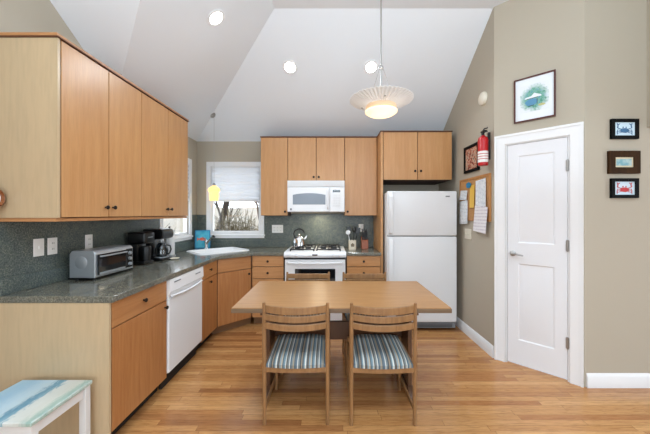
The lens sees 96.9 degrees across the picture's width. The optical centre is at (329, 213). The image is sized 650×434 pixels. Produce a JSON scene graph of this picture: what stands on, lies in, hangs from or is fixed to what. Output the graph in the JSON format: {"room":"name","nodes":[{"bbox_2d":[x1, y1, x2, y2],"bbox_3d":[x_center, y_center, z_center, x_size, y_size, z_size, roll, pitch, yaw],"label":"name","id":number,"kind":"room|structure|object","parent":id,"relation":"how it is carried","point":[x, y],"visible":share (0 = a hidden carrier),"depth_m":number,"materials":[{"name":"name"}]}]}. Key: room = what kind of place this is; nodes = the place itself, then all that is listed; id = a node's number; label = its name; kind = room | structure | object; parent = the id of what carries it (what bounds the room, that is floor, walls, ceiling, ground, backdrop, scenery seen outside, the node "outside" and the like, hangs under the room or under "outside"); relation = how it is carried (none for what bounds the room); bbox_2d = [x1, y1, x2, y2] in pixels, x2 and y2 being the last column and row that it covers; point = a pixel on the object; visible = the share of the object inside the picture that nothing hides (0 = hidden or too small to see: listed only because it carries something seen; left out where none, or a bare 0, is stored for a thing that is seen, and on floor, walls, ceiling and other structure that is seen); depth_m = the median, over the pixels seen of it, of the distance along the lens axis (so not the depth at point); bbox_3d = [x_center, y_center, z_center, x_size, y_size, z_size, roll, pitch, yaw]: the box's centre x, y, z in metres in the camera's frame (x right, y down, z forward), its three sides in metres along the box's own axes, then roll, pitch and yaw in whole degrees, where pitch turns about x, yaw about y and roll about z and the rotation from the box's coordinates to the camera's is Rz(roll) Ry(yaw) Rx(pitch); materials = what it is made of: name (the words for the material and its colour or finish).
{"room":"kitchen","nodes":[
{"label":"kitchen","id":0,"kind":"room"},
{"bbox_2d":[0,0,196,232],"bbox_3d":[-2.005,-0.305,0.615,0.120,3.400,7.430,0,0,0],"label":"wall","id":1,"kind":"structure","parent":0,"point":[15,15],"depth_m":1.94,"materials":[{"name":"beige paint"}]},
{"bbox_2d":[33,238,43,256],"bbox_3d":[-1.930,0.222,1.912,0.014,0.116,0.070,0,0,0],"label":"light switch","id":2,"kind":"object","parent":1,"relation":"attached to","point":[38,244],"visible":1,"depth_m":1.91,"materials":[{"name":"white plastic"}]},
{"bbox_2d":[47,237,56,254],"bbox_3d":[-1.932,0.223,2.007,0.008,0.116,0.070,0,0,0],"label":"wall outlet","id":3,"kind":"object","parent":1,"relation":"attached to","point":[51,242],"visible":1,"depth_m":2.00,"materials":[{"name":"white plastic"}]},
{"bbox_2d":[0,38,140,217],"bbox_3d":[-1.752,-0.503,2.057,0.381,1.053,0.751,0,0,0],"label":"upper cabinet","id":4,"kind":"object","parent":1,"relation":"attached to","point":[70,128],"visible":1,"depth_m":1.72,"materials":[{"name":"brown wood"}]},
{"bbox_2d":[0,190,4,206],"bbox_3d":[-1.909,-0.090,1.610,0.072,0.124,0.124,0,0,0],"label":"wall clock","id":5,"kind":"object","parent":4,"relation":"attached to","point":[2,196],"visible":1,"depth_m":1.65,"materials":[{"name":"brown wood"}]},
{"bbox_2d":[0,32,188,121],"bbox_3d":[-1.761,-1.034,2.452,0.366,0.007,1.560,0,0,0],"label":"trim","id":6,"kind":"structure","parent":4,"relation":"on","point":[1,36],"depth_m":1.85,"materials":[{"name":"brown wood"}]},
{"bbox_2d":[85,234,92,248],"bbox_3d":[-1.932,0.223,2.310,0.008,0.116,0.070,0,0,0],"label":"wall outlet","id":7,"kind":"object","parent":1,"relation":"attached to","point":[88,238],"visible":0.91,"depth_m":2.30,"materials":[{"name":"white plastic"}]},
{"bbox_2d":[0,241,194,295],"bbox_3d":[-1.928,0.430,2.932,0.018,0.100,2.503,0,0,0],"label":"trim","id":8,"kind":"structure","parent":1,"relation":"attached to","point":[9,285],"depth_m":1.90,"materials":[{"name":"stone"}]},
{"bbox_2d":[0,215,196,278],"bbox_3d":[-1.941,0.245,2.905,0.008,0.471,2.610,0,0,0],"label":"backsplash","id":9,"kind":"structure","parent":1,"relation":"attached to","point":[16,238],"depth_m":2.04,"materials":[{"name":"stone"}]},
{"bbox_2d":[139,93,187,216],"bbox_3d":[-1.752,-0.503,2.829,0.381,1.053,0.790,0,0,0],"label":"upper cabinet","id":10,"kind":"object","parent":1,"relation":"attached to","point":[164,135],"visible":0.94,"depth_m":2.75,"materials":[{"name":"brown wood"}]},
{"bbox_2d":[0,216,186,221],"bbox_3d":[-1.769,0.035,2.455,0.334,0.021,1.540,0,0,0],"label":"trim","id":11,"kind":"structure","parent":10,"relation":"attached to","point":[155,217],"depth_m":1.83,"materials":[{"name":"brown wood"}]},
{"bbox_2d":[159,158,192,244],"bbox_3d":[-1.958,-0.205,3.645,0.095,1.110,0.770,0,0,0],"label":"window","id":12,"kind":"structure","parent":1,"relation":"in","point":[186,234],"depth_m":3.96,"materials":[{"name":"white paint"}]},
{"bbox_2d":[50,0,507,140],"bbox_3d":[0.365,-1.573,0.555,4.620,1.025,7.310,0,0,0],"label":"ceiling","id":13,"kind":"structure","parent":0,"point":[232,70],"depth_m":3.06,"materials":[{"name":"white paint"}]},
{"bbox_2d":[208,113,219,200],"bbox_3d":[-1.550,-0.768,3.850,0.148,1.176,0.148,0,0,0],"label":"pendant lamp","id":14,"kind":"object","parent":13,"relation":"hanging from","point":[214,191],"visible":0.98,"depth_m":3.81,"materials":[{"name":"yellow glass"}]},
{"bbox_2d":[207,9,224,26],"bbox_3d":[-0.990,-1.702,2.502,0.144,0.099,0.172,0,0,0],"label":"recessed light","id":15,"kind":"object","parent":13,"relation":"in","point":[215,17],"visible":1,"depth_m":2.50,"materials":[{"name":"white glass"}]},
{"bbox_2d":[282,60,297,74],"bbox_3d":[-0.457,-1.677,3.292,0.172,0.099,0.144,0,0,0],"label":"recessed light","id":16,"kind":"object","parent":13,"relation":"in","point":[290,67],"visible":1,"depth_m":3.29,"materials":[{"name":"white glass"}]},
{"bbox_2d":[364,60,378,74],"bbox_3d":[0.469,-1.677,3.292,0.172,0.099,0.144,0,0,0],"label":"recessed light","id":17,"kind":"object","parent":13,"relation":"in","point":[371,66],"visible":1,"depth_m":3.29,"materials":[{"name":"white glass"}]},
{"bbox_2d":[350,0,413,118],"bbox_3d":[0.408,-1.391,2.300,0.503,1.227,0.503,0,0,0],"label":"pendant lamp","id":18,"kind":"object","parent":13,"relation":"hanging from","point":[388,99],"visible":1,"depth_m":2.21,"materials":[{"name":"white glass"}]},
{"bbox_2d":[197,141,438,214],"bbox_3d":[-0.117,0.168,4.270,3.655,2.455,0.120,0,0,0],"label":"wall","id":19,"kind":"structure","parent":0,"point":[207,151],"depth_m":4.21,"materials":[{"name":"beige paint"}]},
{"bbox_2d":[206,162,264,237],"bbox_3d":[-1.380,-0.205,4.223,0.860,1.110,0.095,0,0,0],"label":"window","id":20,"kind":"structure","parent":19,"relation":"in","point":[236,181],"depth_m":4.21,"materials":[{"name":"white paint"}]},
{"bbox_2d":[212,168,259,199],"bbox_3d":[-1.380,-0.440,4.213,0.700,0.470,0.014,0,0,0],"label":"cellular shade","id":21,"kind":"object","parent":20,"relation":"attached to","point":[233,183],"depth_m":4.21,"materials":[{"name":"white fabric"}]},
{"bbox_2d":[210,240,290,246],"bbox_3d":[-1.253,0.430,4.192,1.366,0.100,0.018,0,0,0],"label":"trim","id":22,"kind":"structure","parent":19,"relation":"attached to","point":[213,243],"depth_m":4.18,"materials":[{"name":"stone"}]},
{"bbox_2d":[261,138,290,215],"bbox_3d":[-0.750,-0.503,4.025,0.363,1.053,0.366,0,0,0],"label":"upper cabinet","id":23,"kind":"object","parent":19,"relation":"attached to","point":[274,151],"visible":0.97,"depth_m":3.87,"materials":[{"name":"brown wood"}]},
{"bbox_2d":[260,136,376,137],"bbox_3d":[-0.151,-1.036,4.034,1.572,0.011,0.351,0,0,0],"label":"trim","id":24,"kind":"structure","parent":23,"relation":"on","point":[260,136],"depth_m":3.86,"materials":[{"name":"brown wood"}]},
{"bbox_2d":[272,225,282,232],"bbox_3d":[-0.765,0.217,4.197,0.162,0.116,0.008,0,0,0],"label":"wall outlet","id":25,"kind":"object","parent":19,"relation":"attached to","point":[275,228],"visible":1,"depth_m":4.20,"materials":[{"name":"white plastic"}]},
{"bbox_2d":[197,214,373,246],"bbox_3d":[-0.648,0.238,4.206,2.577,0.486,0.008,0,0,0],"label":"backsplash","id":26,"kind":"structure","parent":19,"relation":"attached to","point":[318,228],"depth_m":4.20,"materials":[{"name":"stone"}]},
{"bbox_2d":[288,138,344,180],"bbox_3d":[-0.185,-0.739,4.025,0.762,0.583,0.366,0,0,0],"label":"upper cabinet","id":27,"kind":"object","parent":19,"relation":"attached to","point":[309,159],"visible":0.97,"depth_m":3.87,"materials":[{"name":"brown wood"}]},
{"bbox_2d":[287,181,344,211],"bbox_3d":[-0.185,-0.235,3.978,0.760,0.416,0.444,0,0,0],"label":"microwave","id":28,"kind":"object","parent":27,"relation":"attached to","point":[302,196],"visible":1,"depth_m":3.80,"materials":[{"name":"white plastic"}]},
{"bbox_2d":[344,138,376,215],"bbox_3d":[0.414,-0.503,4.025,0.433,1.053,0.366,0,0,0],"label":"upper cabinet","id":29,"kind":"object","parent":19,"relation":"attached to","point":[360,153],"visible":0.95,"depth_m":3.87,"materials":[{"name":"brown wood"}]},
{"bbox_2d":[377,131,452,136],"bbox_3d":[1.083,-1.036,3.904,0.905,0.011,0.611,0,0,0],"label":"trim","id":30,"kind":"structure","parent":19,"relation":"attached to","point":[380,131],"depth_m":3.60,"materials":[{"name":"brown wood"}]},
{"bbox_2d":[383,132,451,184],"bbox_3d":[1.099,-0.729,3.895,0.860,0.603,0.626,0,0,0],"label":"upper cabinet","id":31,"kind":"object","parent":19,"relation":"attached to","point":[409,158],"visible":0.98,"depth_m":3.61,"materials":[{"name":"brown wood"}]},
{"bbox_2d":[115,317,649,433],"bbox_3d":[1.528,1.435,0.555,7.185,0.080,7.550,0,0,0],"label":"floor","id":32,"kind":"structure","parent":0,"point":[462,389],"depth_m":2.18,"materials":[{"name":"brown wood"}]},
{"bbox_2d":[0,380,91,433],"bbox_3d":[-1.550,1.169,1.470,0.400,0.452,0.340,0,0,0],"label":"side table","id":33,"kind":"object","parent":32,"relation":"on","point":[27,406],"visible":1,"depth_m":1.47,"materials":[{"name":"white paint"}]},
{"bbox_2d":[0,281,168,433],"bbox_3d":[-1.603,0.958,1.979,0.681,0.874,0.596,0,0,0],"label":"base cabinet","id":34,"kind":"object","parent":32,"relation":"on","point":[120,346],"visible":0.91,"depth_m":1.68,"materials":[{"name":"brown wood"}]},
{"bbox_2d":[0,247,289,302],"bbox_3d":[-1.253,0.500,2.941,1.368,0.039,2.521,0,0,0],"label":"countertop","id":35,"kind":"structure","parent":34,"relation":"on","point":[112,288],"depth_m":2.05,"materials":[{"name":"grey stone"}]},
{"bbox_2d":[68,245,132,279],"bbox_3d":[-1.769,0.373,2.275,0.230,0.215,0.408,0,0,0],"label":"toaster oven","id":36,"kind":"object","parent":35,"relation":"on","point":[91,263],"visible":1,"depth_m":2.12,"materials":[{"name":"silver metal"}]},
{"bbox_2d":[127,232,154,264],"bbox_3d":[-1.811,0.327,2.765,0.178,0.308,0.158,0,0,0],"label":"coffee machine","id":37,"kind":"object","parent":35,"relation":"on","point":[138,241],"visible":0.9,"depth_m":2.70,"materials":[{"name":"black plastic"}]},
{"bbox_2d":[140,246,151,260],"bbox_3d":[-1.770,0.376,2.765,0.096,0.137,0.096,0,0,0],"label":"carafe","id":38,"kind":"object","parent":37,"relation":"on","point":[145,251],"depth_m":2.73,"materials":[{"name":"black plastic"}]},
{"bbox_2d":[143,228,172,260],"bbox_3d":[-1.784,0.318,3.025,0.243,0.325,0.202,0,0,0],"label":"coffee maker","id":39,"kind":"object","parent":35,"relation":"on","point":[160,233],"visible":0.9,"depth_m":2.99,"materials":[{"name":"black plastic"}]},
{"bbox_2d":[195,230,209,248],"bbox_3d":[-1.793,0.355,4.055,0.200,0.254,0.052,0,0,-18],"label":"picture","id":40,"kind":"object","parent":35,"relation":"on","point":[199,241],"visible":0.83,"depth_m":4.05,"materials":[{"name":"blue paper"}]},
{"bbox_2d":[202,235,214,248],"bbox_3d":[-1.633,0.380,3.912,0.249,0.200,0.065,0,0,31],"label":"faucet","id":41,"kind":"object","parent":35,"relation":"on","point":[206,242],"visible":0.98,"depth_m":3.93,"materials":[{"name":"silver metal"}]},
{"bbox_2d":[186,247,248,254],"bbox_3d":[-1.450,0.549,3.740,0.660,0.163,0.500,0,0,-45],"label":"sink","id":42,"kind":"object","parent":35,"relation":"in","point":[223,249],"visible":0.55,"depth_m":3.85,"materials":[{"name":"white ceramic"}]},
{"bbox_3d":[-1.845,0.310,3.310,0.132,0.342,0.132,0,0,0],"label":"paper towel holder","id":43,"kind":"object","parent":35,"relation":"on","visible":0},
{"bbox_2d":[164,230,174,254],"bbox_3d":[-1.845,0.326,3.310,0.108,0.278,0.108,0,0,0],"label":"paper towel roll","id":44,"kind":"object","parent":43,"relation":"on","point":[170,241],"visible":0.53,"depth_m":3.27,"materials":[{"name":"white paper"}]},
{"bbox_2d":[159,266,203,389],"bbox_3d":[-1.562,0.958,2.583,0.617,0.874,0.596,0,0,0],"label":"dishwasher","id":45,"kind":"object","parent":32,"relation":"on","point":[184,291],"visible":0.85,"depth_m":2.51,"materials":[{"name":"white plastic"}]},
{"bbox_2d":[196,260,216,349],"bbox_3d":[-1.603,0.958,3.090,0.681,0.874,0.402,0,0,0],"label":"base cabinet","id":46,"kind":"object","parent":32,"relation":"on","point":[209,283],"visible":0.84,"depth_m":3.08,"materials":[{"name":"brown wood"}]},
{"bbox_2d":[211,256,252,334],"bbox_3d":[-1.460,0.958,3.750,0.961,0.874,0.912,0,0,0],"label":"base cabinet","id":47,"kind":"object","parent":32,"relation":"on","point":[234,275],"visible":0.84,"depth_m":3.42,"materials":[{"name":"brown wood"}]},
{"bbox_2d":[252,256,284,322],"bbox_3d":[-0.776,0.958,3.890,0.395,0.874,0.636,0,0,0],"label":"base cabinet","id":48,"kind":"object","parent":32,"relation":"on","point":[265,268],"visible":0.42,"depth_m":3.60,"materials":[{"name":"brown wood"}]},
{"bbox_2d":[262,302,329,425],"bbox_3d":[-0.226,0.989,2.081,0.447,0.813,0.448,0,0,0],"label":"dining chair","id":49,"kind":"object","parent":32,"relation":"on","point":[289,353],"visible":1,"depth_m":1.89,"materials":[{"name":"brown wood"}]},
{"bbox_2d":[280,272,329,374],"bbox_3d":[-0.220,0.989,2.709,0.447,0.813,0.448,0,0,0],"label":"dining chair","id":50,"kind":"object","parent":32,"relation":"on","point":[289,277],"visible":0.18,"depth_m":2.90,"materials":[{"name":"brown wood"}]},
{"bbox_2d":[284,244,345,319],"bbox_3d":[-0.184,0.913,3.845,0.766,0.964,0.725,0,0,0],"label":"gas range","id":51,"kind":"object","parent":32,"relation":"on","point":[309,259],"visible":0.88,"depth_m":3.54,"materials":[{"name":"white metal"}]},
{"bbox_2d":[293,228,306,246],"bbox_3d":[-0.406,0.307,3.809,0.169,0.247,0.166,0,0,23],"label":"kettle","id":52,"kind":"object","parent":51,"relation":"on","point":[299,241],"visible":1,"depth_m":3.76,"materials":[{"name":"silver metal"}]},
{"bbox_2d":[285,246,345,251],"bbox_3d":[-0.184,0.477,3.884,0.758,0.025,0.648,0,0,0],"label":"cooktop","id":53,"kind":"object","parent":51,"relation":"in","point":[313,248],"depth_m":3.67,"materials":[{"name":"white metal"}]},
{"bbox_2d":[231,281,451,400],"bbox_3d":[0.080,1.025,2.410,1.540,0.740,0.810,0,0,0],"label":"dining table","id":54,"kind":"object","parent":32,"relation":"on","point":[339,295],"visible":0.54,"depth_m":2.31,"materials":[{"name":"brown wood"}]},
{"bbox_2d":[345,256,379,273],"bbox_3d":[0.421,0.958,3.890,0.424,0.874,0.636,0,0,0],"label":"base cabinet","id":55,"kind":"object","parent":32,"relation":"on","point":[353,264],"visible":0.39,"depth_m":3.60,"materials":[{"name":"brown wood"}]},
{"bbox_2d":[344,247,380,255],"bbox_3d":[0.417,0.500,3.889,0.436,0.039,0.625,0,0,0],"label":"countertop","id":56,"kind":"structure","parent":55,"relation":"on","point":[371,251],"depth_m":3.60,"materials":[{"name":"grey stone"}]},
{"bbox_2d":[349,240,355,249],"bbox_3d":[0.305,0.418,3.929,0.100,0.125,0.102,0,0,0],"label":"utensil crock","id":57,"kind":"object","parent":56,"relation":"on","point":[352,243],"visible":0.97,"depth_m":3.88,"materials":[{"name":"beige ceramic"}]},
{"bbox_2d":[355,227,359,239],"bbox_3d":[0.370,0.326,3.954,0.099,0.290,0.018,0,0,-11],"label":"spatula","id":58,"kind":"object","parent":57,"relation":"in","point":[357,228],"visible":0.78,"depth_m":3.95,"materials":[{"name":"black plastic"}]},
{"bbox_2d":[361,228,367,248],"bbox_3d":[0.475,0.338,3.955,0.090,0.286,0.100,0,0,0],"label":"knife block","id":59,"kind":"object","parent":56,"relation":"on","point":[364,238],"visible":1,"depth_m":3.92,"materials":[{"name":"brown wood"}]},
{"bbox_2d":[342,272,393,374],"bbox_3d":[0.345,0.989,2.709,0.447,0.813,0.448,0,0,0],"label":"dining chair","id":60,"kind":"object","parent":32,"relation":"on","point":[345,277],"visible":0.23,"depth_m":2.89,"materials":[{"name":"brown wood"}]},
{"bbox_2d":[374,132,382,273],"bbox_3d":[0.650,0.182,3.909,0.029,2.425,0.599,0,0,0],"label":"panel","id":61,"kind":"object","parent":32,"relation":"on","point":[378,220],"visible":0.38,"depth_m":3.70,"materials":[{"name":"brown wood"}]},
{"bbox_2d":[347,302,416,425],"bbox_3d":[0.350,0.989,2.074,0.447,0.813,0.448,0,0,0],"label":"dining chair","id":62,"kind":"object","parent":32,"relation":"on","point":[366,353],"visible":1,"depth_m":1.89,"materials":[{"name":"brown wood"}]},
{"bbox_2d":[383,191,456,327],"bbox_3d":[1.097,0.561,3.779,0.829,1.668,0.782,0,0,0],"label":"refrigerator","id":63,"kind":"object","parent":32,"relation":"on","point":[420,227],"visible":0.69,"depth_m":3.43,"materials":[{"name":"white metal"}]},
{"bbox_2d":[439,8,493,345],"bbox_3d":[1.650,-0.305,3.500,0.120,3.400,1.420,0,0,0],"label":"wall","id":64,"kind":"structure","parent":0,"point":[467,118],"depth_m":3.15,"materials":[{"name":"beige paint"}]},
{"bbox_2d":[465,229,471,239],"bbox_3d":[1.583,0.230,3.310,0.014,0.116,0.162,0,0,0],"label":"light switch","id":65,"kind":"object","parent":64,"relation":"attached to","point":[468,232],"visible":1,"depth_m":3.29,"materials":[{"name":"beige plastic"}]},
{"bbox_2d":[464,142,479,173],"bbox_3d":[1.579,-0.620,3.215,0.021,0.300,0.330,0,0,0],"label":"framed picture","id":66,"kind":"object","parent":64,"relation":"attached to","point":[471,151],"visible":0.87,"depth_m":3.21,"materials":[{"name":"black"}]},
{"bbox_2d":[466,146,476,169],"bbox_3d":[1.578,-0.620,3.215,0.002,0.234,0.264,0,0,0],"label":"artwork","id":67,"kind":"object","parent":66,"relation":"attached to","point":[471,151],"depth_m":3.21},
{"bbox_2d":[455,317,493,357],"bbox_3d":[1.582,1.339,3.491,0.016,0.112,1.398,0,0,0],"label":"baseboard","id":68,"kind":"structure","parent":64,"relation":"attached to","point":[478,339],"depth_m":3.10,"materials":[{"name":"white paint"}]},
{"bbox_2d":[460,173,490,221],"bbox_3d":[1.581,-0.165,3.166,0.017,0.480,0.660,0,0,0],"label":"cork board","id":69,"kind":"object","parent":64,"relation":"attached to","point":[470,212],"visible":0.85,"depth_m":3.12,"materials":[{"name":"brown wood"}]},
{"bbox_2d":[459,200,467,223],"bbox_3d":[1.566,-0.020,3.381,0.009,0.280,0.214,0,0,0],"label":"note","id":70,"kind":"object","parent":69,"relation":"attached to","point":[463,204],"visible":1,"depth_m":3.38,"materials":[{"name":"white paper"}]},
{"bbox_2d":[460,190,466,199],"bbox_3d":[1.566,-0.220,3.381,0.009,0.119,0.176,0,0,0],"label":"paper note","id":71,"kind":"object","parent":69,"relation":"attached to","point":[463,194],"visible":1,"depth_m":3.38,"materials":[{"name":"white paper"}]},
{"bbox_2d":[470,185,473,207],"bbox_3d":[1.568,-0.195,3.181,0.005,0.250,0.100,0,0,0],"label":"paper","id":72,"kind":"object","parent":69,"relation":"attached to","point":[472,186],"visible":0.99,"depth_m":3.17,"materials":[{"name":"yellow paper"}]},
{"bbox_2d":[473,206,487,233],"bbox_3d":[1.553,0.055,2.981,0.009,0.291,0.273,0,0,0],"label":"wall calendar","id":73,"kind":"object","parent":69,"relation":"attached to","point":[480,213],"visible":1,"depth_m":2.97,"materials":[{"name":"white paper"}]},
{"bbox_2d":[476,178,485,206],"bbox_3d":[1.566,-0.215,2.996,0.009,0.300,0.215,0,0,0],"label":"printed letter","id":74,"kind":"object","parent":69,"relation":"attached to","point":[480,184],"visible":1,"depth_m":2.98,"materials":[{"name":"white paper"}]},
{"bbox_2d":[478,91,486,105],"bbox_3d":[1.571,-1.190,2.975,0.038,0.140,0.140,0,0,0],"label":"smoke detector","id":75,"kind":"object","parent":64,"relation":"attached to","point":[482,99],"visible":1,"depth_m":2.94,"materials":[{"name":"beige plastic"}]},
{"bbox_2d":[478,127,489,165],"bbox_3d":[1.518,-0.663,2.851,0.107,0.366,0.120,0,0,40],"label":"fire extinguisher","id":76,"kind":"object","parent":64,"relation":"attached to","point":[483,141],"visible":1,"depth_m":2.83,"materials":[{"name":"red metal"}]},
{"bbox_2d":[494,0,584,386],"bbox_3d":[1.866,-0.305,2.599,0.660,3.400,0.120,0,0,45],"label":"wall","id":77,"kind":"structure","parent":0,"point":[532,37],"depth_m":2.52,"materials":[{"name":"beige paint"}]},
{"bbox_2d":[514,69,555,123],"bbox_3d":[1.810,-1.030,2.554,0.022,0.395,0.305,0,0,-45],"label":"framed picture","id":78,"kind":"object","parent":77,"relation":"attached to","point":[535,95],"visible":1,"depth_m":2.54,"materials":[{"name":"white paper"}]},
{"bbox_2d":[494,122,583,387],"bbox_3d":[1.838,0.326,2.571,0.644,2.138,0.159,0,0,45],"label":"door","id":79,"kind":"structure","parent":77,"relation":"in","point":[539,173],"depth_m":2.54,"materials":[{"name":"white paint"}]},
{"bbox_2d":[585,0,649,386],"bbox_3d":[3.529,-0.305,2.383,2.943,3.400,0.120,0,0,0],"label":"wall","id":80,"kind":"structure","parent":0,"point":[617,230],"depth_m":2.32,"materials":[{"name":"beige paint"}]},
{"bbox_2d":[586,373,649,387],"bbox_3d":[3.533,1.339,2.315,2.935,0.112,0.016,0,0,0],"label":"baseboard","id":81,"kind":"structure","parent":80,"relation":"attached to","point":[593,380],"depth_m":2.31,"materials":[{"name":"white paint"}]},
{"bbox_2d":[607,151,640,173],"bbox_3d":[2.358,-0.415,2.312,0.250,0.182,0.021,0,0,0],"label":"framed picture","id":82,"kind":"object","parent":80,"relation":"attached to","point":[618,162],"visible":1,"depth_m":2.30,"materials":[{"name":"brown wood"}]},
{"bbox_2d":[616,159,631,165],"bbox_3d":[2.358,-0.415,2.311,0.122,0.054,0.002,0,0,0],"label":"artwork","id":83,"kind":"object","parent":82,"relation":"attached to","point":[619,162],"depth_m":2.31},
{"bbox_2d":[609,178,638,197],"bbox_3d":[2.362,-0.207,2.312,0.218,0.158,0.021,0,0,0],"label":"framed picture","id":84,"kind":"object","parent":80,"relation":"attached to","point":[618,187],"visible":1,"depth_m":2.31,"materials":[{"name":"black wood"}]},
{"bbox_2d":[610,119,638,138],"bbox_3d":[2.363,-0.682,2.312,0.218,0.160,0.021,0,0,0],"label":"framed picture","id":85,"kind":"object","parent":80,"relation":"attached to","point":[619,128],"visible":1,"depth_m":2.31,"materials":[{"name":"black"}]},
{"bbox_2d":[647,0,649,127],"bbox_3d":[2.615,-1.350,-0.389,0.120,1.310,5.423,0,0,0],"label":"wall header","id":86,"kind":"structure","parent":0,"point":[648,1],"depth_m":2.31,"materials":[{"name":"beige paint"}]},
{"label":"outside","id":87,"kind":"structure","parent":0,"visible":0},
{"bbox_3d":[-9.000,1.095,17.355,42.000,0.100,25.290,0,0,0],"label":"ground","id":88,"kind":"structure","parent":87,"visible":0},
{"bbox_2d":[163,207,258,232],"bbox_3d":[-11.000,0.198,20.800,46.000,1.734,9.600,0,0,0],"label":"wooded hill","id":89,"kind":"structure","parent":88,"relation":"on","point":[174,222],"depth_m":18.63,"materials":[{"name":"beige"}]},
{"bbox_2d":[217,202,228,230],"bbox_3d":[-2.382,-1.027,7.214,2.376,4.197,1.014,0,0,20],"label":"bare tree","id":90,"kind":"object","parent":88,"relation":"on","point":[223,207],"visible":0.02,"depth_m":7.45,"materials":[{"name":"grey plant"}]},
{"bbox_2d":[214,202,241,229],"bbox_3d":[-2.834,-0.286,7.127,1.842,2.676,0.849,0,0,37],"label":"bare tree","id":91,"kind":"object","parent":88,"relation":"on","point":[216,203],"visible":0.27,"depth_m":7.09,"materials":[{"name":"grey plant"}]},
{"bbox_2d":[214,206,258,230],"bbox_3d":[-2.012,0.421,5.930,1.613,1.263,1.652,0,0,-38],"label":"bush","id":92,"kind":"object","parent":88,"relation":"on","point":[225,223],"visible":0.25,"depth_m":5.91,"materials":[{"name":"brown plant"}]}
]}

